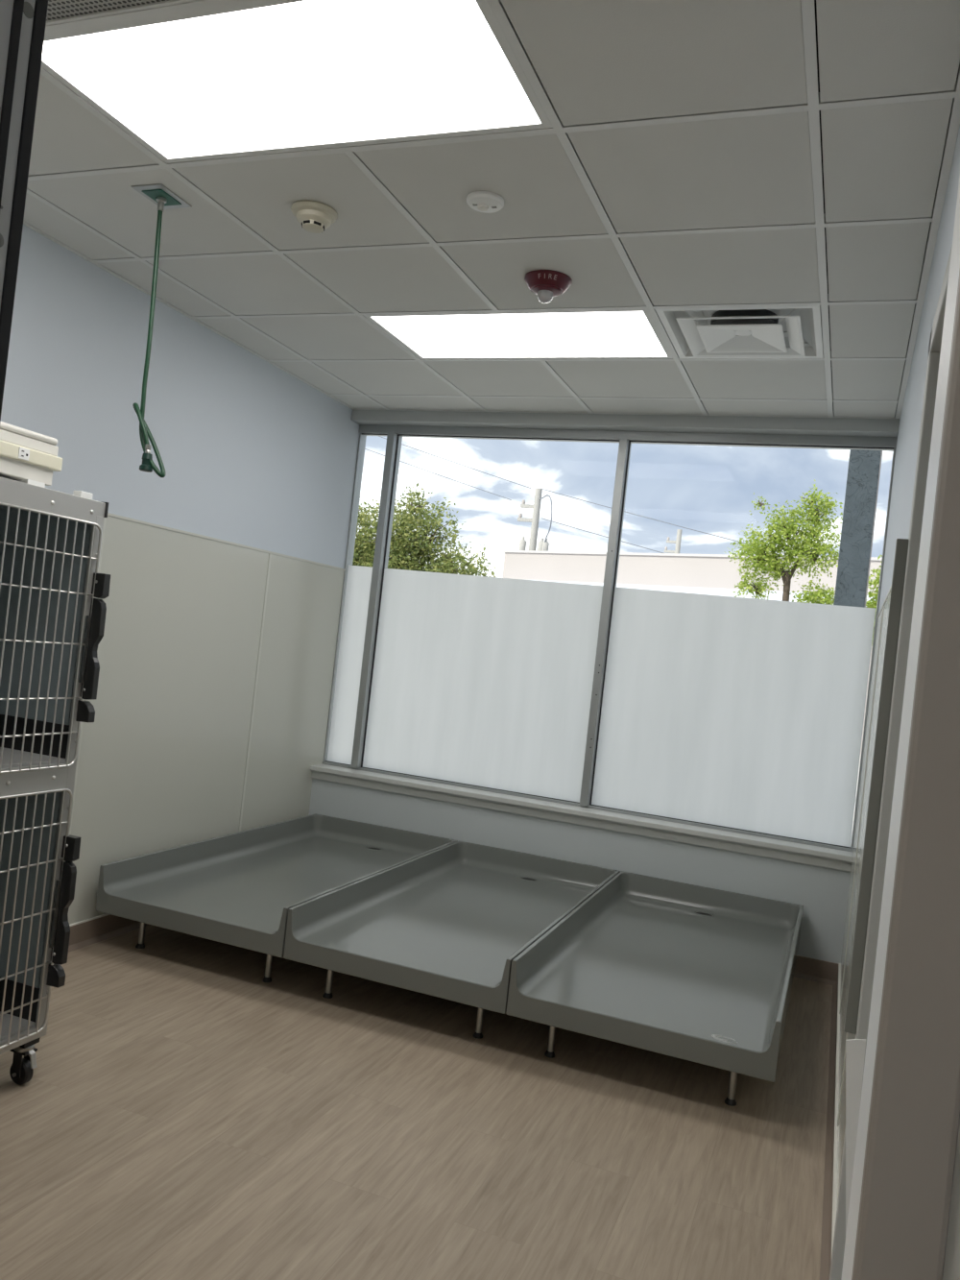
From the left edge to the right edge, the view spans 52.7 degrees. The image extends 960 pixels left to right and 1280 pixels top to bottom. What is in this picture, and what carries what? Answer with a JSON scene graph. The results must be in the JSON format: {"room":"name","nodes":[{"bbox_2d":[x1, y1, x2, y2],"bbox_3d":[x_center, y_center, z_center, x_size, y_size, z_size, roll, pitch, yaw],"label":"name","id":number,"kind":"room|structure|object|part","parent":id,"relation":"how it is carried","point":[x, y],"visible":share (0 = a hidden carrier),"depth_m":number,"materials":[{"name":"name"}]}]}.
{"room":"veterinary clinic","nodes":[
{"label":"veterinary clinic","id":0,"kind":"room"},
{"bbox_2d":[0,224,366,924],"bbox_3d":[-2.150,-0.256,2.611,0.157,3.170,7.150,6,0,21],"label":"wall","id":1,"kind":"structure","parent":0,"point":[216,650],"depth_m":4.48,"materials":[{"name":"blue paint"}]},
{"bbox_3d":[-1.623,0.333,3.943,0.006,1.695,0.018,6,0,21],"label":"panel seam trim","id":2,"kind":"part","parent":1,"relation":"part of","materials":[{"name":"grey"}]},
{"bbox_2d":[68,913,148,952],"bbox_3d":[-1.782,1.215,3.743,0.030,0.104,4.240,6,0,21],"label":"baseboard","id":3,"kind":"structure","parent":1,"relation":"attached to","point":[91,930],"depth_m":4.14,"materials":[{"name":"brown"}]},
{"bbox_3d":[-1.410,0.359,4.512,0.003,1.697,1.214,6,0,21],"label":"wall panel","id":4,"kind":"part","parent":1,"relation":"part of","materials":[{"name":"grey plastic"}]},
{"bbox_3d":[-1.581,-0.522,3.811,0.007,0.011,4.350,6,0,21],"label":"panel trim","id":5,"kind":"part","parent":1,"relation":"part of","materials":[{"name":"grey"}]},
{"bbox_3d":[-1.194,0.388,5.081,0.006,1.695,0.018,6,0,21],"label":"panel seam trim","id":6,"kind":"part","parent":1,"relation":"part of","materials":[{"name":"grey plastic"}]},
{"bbox_3d":[-1.052,0.406,5.461,0.003,1.697,0.808,6,0,21],"label":"wall panel","id":7,"kind":"part","parent":1,"relation":"part of","materials":[{"name":"grey plastic"}]},
{"bbox_2d":[0,924,832,1279],"bbox_3d":[-0.894,1.412,1.949,2.995,0.120,6.950,6,0,21],"label":"floor","id":8,"kind":"structure","parent":0,"point":[183,1113],"depth_m":2.77,"materials":[{"name":"beige laminate"}]},
{"bbox_2d":[0,477,110,1085],"bbox_3d":[-1.688,0.396,2.579,0.768,1.736,0.938,6,0,21],"label":"cage","id":9,"kind":"object","parent":8,"relation":"on","point":[52,620],"visible":1,"depth_m":2.87,"materials":[{"name":"grey metal"}]},
{"bbox_2d":[0,1011,35,1040],"bbox_3d":[-1.790,1.088,2.576,0.690,0.018,0.888,6,0,21],"label":"tray","id":10,"kind":"object","parent":9,"relation":"on","point":[15,1014],"depth_m":2.84,"materials":[{"name":"grey plastic"}]},
{"bbox_2d":[0,421,62,487],"bbox_3d":[-1.419,-0.520,2.573,0.309,0.148,0.510,6,0,21],"label":"power strip","id":11,"kind":"object","parent":9,"relation":"on","point":[27,456],"visible":0.95,"depth_m":2.65,"materials":[{"name":"white plastic"}]},
{"bbox_2d":[18,446,29,460],"bbox_3d":[-1.237,-0.504,2.627,0.004,0.031,0.036,6,0,21],"label":"outlet","id":12,"kind":"object","parent":11,"relation":"attached to","point":[23,451],"depth_m":2.63,"materials":[{"name":"white plastic"}]},
{"bbox_3d":[-1.415,-0.584,2.568,0.297,0.020,0.487,6,0,21],"label":"lid","id":13,"kind":"part","parent":11,"relation":"part of","materials":[{"name":"white plastic"}]},
{"bbox_2d":[0,747,65,768],"bbox_3d":[-1.704,0.307,2.581,0.690,0.018,0.888,6,0,21],"label":"tray","id":14,"kind":"object","parent":9,"relation":"on","point":[7,751],"depth_m":2.84,"materials":[{"name":"grey"}]},
{"bbox_3d":[-1.315,1.228,2.844,0.029,0.051,0.018,6,0,21],"label":"brake lever","id":15,"kind":"part","parent":9,"relation":"part of","materials":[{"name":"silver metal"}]},
{"bbox_3d":[-1.255,0.808,2.858,0.008,0.200,0.008,6,0,21],"label":"rod","id":16,"kind":"part","parent":9,"relation":"part of","materials":[{"name":"silver metal"}]},
{"bbox_3d":[-1.232,0.807,2.870,0.044,0.303,0.022,6,0,21],"label":"handle","id":17,"kind":"part","parent":9,"relation":"part of","materials":[{"name":"black plastic"}]},
{"bbox_2d":[72,490,92,499],"bbox_3d":[-1.162,-0.424,2.835,0.030,0.018,0.046,6,0,21],"label":"block","id":18,"kind":"object","parent":9,"relation":"on","point":[82,494],"visible":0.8,"depth_m":2.82,"materials":[{"name":"white"}]},
{"bbox_3d":[-1.169,0.027,2.864,0.008,0.200,0.008,6,0,21],"label":"rod","id":19,"kind":"part","parent":9,"relation":"part of","materials":[{"name":"silver metal"}]},
{"bbox_3d":[-1.145,0.027,2.875,0.044,0.303,0.022,6,0,21],"label":"handle","id":20,"kind":"part","parent":9,"relation":"part of","materials":[{"name":"black plastic"}]},
{"bbox_2d":[96,813,458,982],"bbox_3d":[-0.871,1.197,4.698,0.906,0.352,1.755,6,0,21],"label":"dog bed","id":21,"kind":"object","parent":8,"relation":"on","point":[238,889],"visible":0.78,"depth_m":4.44,"materials":[{"name":"grey"}]},
{"bbox_3d":[-1.435,1.219,4.121,0.025,0.144,0.025,6,0,21],"label":"leg","id":22,"kind":"part","parent":21,"relation":"part of","materials":[{"name":"silver metal"}]},
{"bbox_3d":[-0.846,1.283,3.895,0.025,0.144,0.025,6,0,21],"label":"leg","id":23,"kind":"part","parent":21,"relation":"part of","materials":[{"name":"silver metal"}]},
{"bbox_2d":[283,840,620,1038],"bbox_3d":[-0.023,1.288,4.373,0.906,0.352,1.755,6,0,21],"label":"dog bed","id":24,"kind":"object","parent":8,"relation":"on","point":[450,922],"visible":0.78,"depth_m":4.09,"materials":[{"name":"grey plastic"}]},
{"bbox_3d":[-0.587,1.310,3.796,0.025,0.144,0.025,6,0,21],"label":"leg","id":25,"kind":"part","parent":24,"relation":"part of","materials":[{"name":"silver metal"}]},
{"bbox_3d":[0.002,1.374,3.571,0.025,0.144,0.025,6,0,21],"label":"leg","id":26,"kind":"part","parent":24,"relation":"part of","materials":[{"name":"silver metal"}]},
{"bbox_2d":[506,870,803,1106],"bbox_3d":[0.824,1.379,4.050,0.906,0.352,1.755,6,0,21],"label":"dog bed","id":27,"kind":"object","parent":8,"relation":"on","point":[702,975],"visible":1,"depth_m":3.73,"materials":[{"name":"grey plastic"}]},
{"bbox_3d":[0.260,1.401,3.472,0.025,0.144,0.025,6,0,21],"label":"leg","id":28,"kind":"part","parent":27,"relation":"part of","materials":[{"name":"silver metal"}]},
{"bbox_3d":[0.849,1.465,3.247,0.025,0.144,0.025,6,0,21],"label":"leg","id":29,"kind":"part","parent":27,"relation":"part of","materials":[{"name":"silver metal"}]},
{"bbox_2d":[23,0,959,419],"bbox_3d":[-0.571,-1.521,1.970,2.995,0.298,6.950,6,0,21],"label":"ceiling","id":30,"kind":"structure","parent":0,"point":[695,154],"depth_m":2.92,"materials":[{"name":"tile"}]},
{"bbox_2d":[45,0,199,25],"bbox_3d":[-0.687,-1.402,1.806,1.192,0.029,0.583,6,0,21],"label":"ceiling vent","id":31,"kind":"object","parent":30,"relation":"in","point":[58,11],"visible":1,"depth_m":2.16,"materials":[{"name":"white metal"}]},
{"bbox_3d":[-0.688,-1.394,1.805,1.175,0.003,0.566,6,0,21],"label":"perforated plate","id":32,"kind":"part","parent":31,"relation":"part of","materials":[{"name":"grey metal"}]},
{"bbox_2d":[131,183,192,477],"bbox_3d":[-1.032,-0.965,3.069,0.179,0.896,0.150,6,0,21],"label":"hanging oxygen hose","id":33,"kind":"object","parent":30,"relation":"hanging from","point":[158,194],"visible":1,"depth_m":3.07,"materials":[{"name":"green rubber"}]},
{"bbox_3d":[-1.013,-1.411,3.084,0.116,0.005,0.150,6,0,21],"label":"ceiling plate","id":34,"kind":"part","parent":33,"relation":"part of","materials":[{"name":"silver metal"}]},
{"bbox_3d":[-1.013,-1.407,3.083,0.076,0.003,0.100,6,0,21],"label":"green plate","id":35,"kind":"part","parent":33,"relation":"part of","materials":[{"name":"teal metal"}]},
{"bbox_2d":[41,0,553,163],"bbox_3d":[-0.471,-1.389,2.375,1.192,0.058,0.583,6,0,21],"label":"ceiling light","id":36,"kind":"object","parent":30,"relation":"attached to","point":[259,77],"visible":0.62,"depth_m":2.34,"materials":[{"name":"white plastic"}]},
{"bbox_2d":[290,199,338,233],"bbox_3d":[-0.526,-1.329,3.067,0.148,0.060,0.148,6,0,21],"label":"smoke detector","id":37,"kind":"object","parent":30,"relation":"attached to","point":[313,216],"visible":1,"depth_m":3.03,"materials":[{"name":"beige plastic"}]},
{"bbox_2d":[466,191,504,213],"bbox_3d":[0.015,-1.286,2.864,0.112,0.029,0.112,6,0,21],"label":"ceiling sensor","id":38,"kind":"object","parent":30,"relation":"attached to","point":[487,202],"visible":1,"depth_m":2.84,"materials":[{"name":"white plastic"}]},
{"bbox_2d":[363,309,673,359],"bbox_3d":[0.174,-1.306,4.085,1.192,0.058,0.583,6,0,21],"label":"ceiling light","id":39,"kind":"object","parent":30,"relation":"attached to","point":[620,333],"visible":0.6,"depth_m":4.07,"materials":[{"name":"white plastic"}]},
{"bbox_2d":[524,269,572,303],"bbox_3d":[0.236,-1.230,3.417,0.168,0.086,0.168,6,0,21],"label":"fire alarm strobe","id":40,"kind":"object","parent":30,"relation":"attached to","point":[547,284],"visible":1,"depth_m":3.37,"materials":[{"name":"red plastic"}]},
{"bbox_2d":[655,305,823,358],"bbox_3d":[1.032,-1.287,3.760,0.580,0.243,0.580,6,0,21],"label":"ceiling vent","id":41,"kind":"object","parent":30,"relation":"in","point":[796,331],"visible":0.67,"depth_m":3.75,"materials":[{"name":"white metal"}]},
{"bbox_3d":[1.028,-1.249,3.760,0.436,0.002,0.436,6,0,21],"label":"neck plate","id":42,"kind":"part","parent":41,"relation":"part of","materials":[{"name":"white metal"}]},
{"bbox_2d":[308,366,904,963],"bbox_3d":[0.534,0.059,5.301,2.995,3.170,0.200,6,0,21],"label":"wall","id":43,"kind":"structure","parent":0,"point":[823,892],"depth_m":5.07,"materials":[{"name":"grey paint"}]},
{"bbox_2d":[310,763,852,871],"bbox_3d":[0.411,0.928,5.225,2.995,0.079,0.140,6,0,21],"label":"window sill","id":44,"kind":"structure","parent":43,"relation":"attached to","point":[828,857],"depth_m":5.10,"materials":[{"name":"grey paint"}]},
{"bbox_2d":[322,424,897,851],"bbox_3d":[0.562,-0.115,5.326,2.996,2.083,0.113,6,0,21],"label":"window","id":45,"kind":"structure","parent":43,"relation":"in","point":[744,715],"depth_m":5.24,"materials":[{"name":"glass"}]},
{"bbox_2d":[351,410,899,436],"bbox_3d":[0.650,-1.182,5.258,2.995,0.062,0.112,6,0,21],"label":"trim","id":46,"kind":"structure","parent":43,"relation":"attached to","point":[827,426],"depth_m":5.14,"materials":[{"name":"grey paint"}]},
{"bbox_2d":[794,955,838,985],"bbox_3d":[0.338,1.460,5.184,2.995,0.100,0.030,6,0,21],"label":"baseboard","id":47,"kind":"structure","parent":43,"relation":"attached to","point":[807,968],"depth_m":4.69,"materials":[{"name":"brown"}]},
{"bbox_2d":[837,124,959,1201],"bbox_3d":[0.767,0.058,1.495,0.156,3.170,7.150,6,0,21],"label":"wall","id":48,"kind":"structure","parent":0,"point":[908,435],"depth_m":3.38,"materials":[{"name":"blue paint"}]},
{"bbox_2d":[820,963,841,1279],"bbox_3d":[1.207,1.541,3.306,0.030,0.104,2.920,6,0,21],"label":"baseboard","id":49,"kind":"structure","parent":48,"relation":"attached to","point":[830,1201],"depth_m":2.94,"materials":[{"name":"brown"}]},
{"bbox_3d":[1.178,0.644,2.946,0.006,1.675,0.018,6,0,21],"label":"panel seam trim","id":50,"kind":"part","parent":48,"relation":"part of","materials":[{"name":"grey"}]},
{"bbox_3d":[0.990,0.620,2.443,0.003,1.675,1.070,6,0,21],"label":"wall panel","id":51,"kind":"part","parent":48,"relation":"part of","materials":[{"name":"grey"}]},
{"bbox_3d":[1.696,0.711,4.314,0.003,1.675,0.765,6,0,21],"label":"wall panel","id":52,"kind":"part","parent":48,"relation":"part of","materials":[{"name":"grey"}]},
{"bbox_3d":[1.559,0.693,3.955,0.006,1.675,0.018,6,0,21],"label":"panel seam trim","id":53,"kind":"part","parent":48,"relation":"part of","materials":[{"name":"grey"}]},
{"bbox_3d":[1.370,0.669,3.450,0.003,1.675,1.076,6,0,21],"label":"wall panel","id":54,"kind":"part","parent":48,"relation":"part of","materials":[{"name":"grey"}]},
{"bbox_3d":[1.407,-0.176,3.314,0.006,0.010,2.919,6,0,21],"label":"panel trim","id":55,"kind":"part","parent":48,"relation":"part of","materials":[{"name":"grey"}]},
{"bbox_2d":[829,244,952,1279],"bbox_3d":[0.699,0.440,1.486,0.199,2.155,0.926,6,0,21],"label":"door frame","id":56,"kind":"structure","parent":48,"relation":"in","point":[906,554],"depth_m":1.89,"materials":[{"name":"grey paint"}]},
{"bbox_3d":[0.713,0.969,1.886,0.038,0.392,0.005,6,0,21],"label":"edge plate","id":57,"kind":"part","parent":56,"relation":"part of","materials":[{"name":"white plastic"}]},
{"bbox_2d":[942,1121,959,1279],"bbox_3d":[-1.020,-0.141,1.184,2.995,3.170,0.130,6,0,21],"label":"wall","id":58,"kind":"structure","parent":0,"point":[952,1268],"depth_m":0.60,"materials":[{"name":"grey paint"}]},
{"bbox_2d":[0,0,959,1279],"bbox_3d":[-0.181,0.326,0.846,1.054,2.180,0.156,6,0,21],"label":"door frame","id":59,"kind":"structure","parent":58,"relation":"in","point":[909,1118],"depth_m":0.60,"materials":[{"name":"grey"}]},
{"label":"outside","id":60,"kind":"structure","parent":0,"visible":0},
{"bbox_2d":[850,758,860,845],"bbox_3d":[20.426,4.269,60.315,160.000,0.001,117.050,6,0,21],"label":"ground","id":61,"kind":"structure","parent":60,"point":[859,759],"depth_m":13.73,"materials":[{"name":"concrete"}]},
{"bbox_2d":[352,482,495,577],"bbox_3d":[-1.751,-0.721,18.178,4.307,4.465,2.205,6,0,24],"label":"leafy tree","id":62,"kind":"object","parent":61,"relation":"on","point":[406,543],"visible":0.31,"depth_m":17.71,"materials":[{"name":"green plant"}]},
{"bbox_2d":[517,487,552,551],"bbox_3d":[1.716,-1.745,35.030,1.359,7.500,0.396,6,0,21],"label":"utility pole","id":63,"kind":"object","parent":61,"relation":"on","point":[543,545],"visible":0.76,"depth_m":34.98,"materials":[{"name":"grey"}]},
{"bbox_2d":[378,435,531,488],"bbox_3d":[-7.275,-9.351,38.502,20.307,5.825,0.023,6,0,21],"label":"power cable","id":64,"kind":"object","parent":63,"relation":"attached to","point":[378,436],"visible":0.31,"depth_m":35.86,"materials":[{"name":"grey plastic"}]},
{"bbox_2d":[541,517,663,553],"bbox_3d":[12.745,-1.187,31.247,22.742,4.076,0.023,6,0,18],"label":"power cable","id":65,"kind":"object","parent":63,"relation":"attached to","point":[542,518],"visible":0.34,"depth_m":34.04,"materials":[{"name":"grey plastic"}]},
{"bbox_2d":[541,488,784,554],"bbox_3d":[13.724,-1.962,30.916,24.839,4.426,0.023,6,0,18],"label":"power cable","id":66,"kind":"object","parent":63,"relation":"attached to","point":[542,489],"visible":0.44,"depth_m":33.47,"materials":[{"name":"grey plastic"}]},
{"bbox_2d":[664,529,682,553],"bbox_3d":[12.338,-2.001,64.233,1.097,10.750,0.441,6,0,21],"label":"utility pole","id":67,"kind":"object","parent":61,"relation":"on","point":[677,542],"visible":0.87,"depth_m":64.05,"materials":[{"name":"grey wood"}]},
{"bbox_2d":[502,550,882,755],"bbox_3d":[6.340,0.090,27.085,14.087,4.750,3.240,6,-1,42],"label":"building","id":68,"kind":"structure","parent":61,"relation":"on","point":[712,574],"depth_m":27.06,"materials":[{"name":"white paint"}]},
{"bbox_2d":[725,479,843,604],"bbox_3d":[3.685,0.054,11.827,1.576,4.022,0.958,6,0,21],"label":"leafy tree","id":69,"kind":"object","parent":61,"relation":"on","point":[777,541],"visible":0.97,"depth_m":11.72,"materials":[{"name":"green plant"}]},
{"bbox_2d":[833,449,882,607],"bbox_3d":[2.644,-0.260,6.926,0.214,4.350,0.204,6,0,21],"label":"porch column","id":70,"kind":"structure","parent":61,"relation":"on","point":[864,466],"depth_m":6.84,"materials":[{"name":"paint"}]},
{"bbox_2d":[866,555,882,648],"bbox_3d":[4.857,0.510,11.777,0.871,3.372,1.042,6,0,-25],"label":"leafy shrub","id":71,"kind":"object","parent":61,"relation":"on","point":[872,603],"visible":0.08,"depth_m":11.72,"materials":[{"name":"green plant"}]},
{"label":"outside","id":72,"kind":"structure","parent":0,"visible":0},
{"bbox_2d":[364,448,511,500],"bbox_3d":[-5.638,-7.993,37.819,15.107,4.375,0.023,6,0,21],"label":"power cable","id":73,"kind":"object","parent":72,"point":[365,448],"visible":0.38,"depth_m":36.07,"materials":[{"name":"grey plastic"}]}
]}

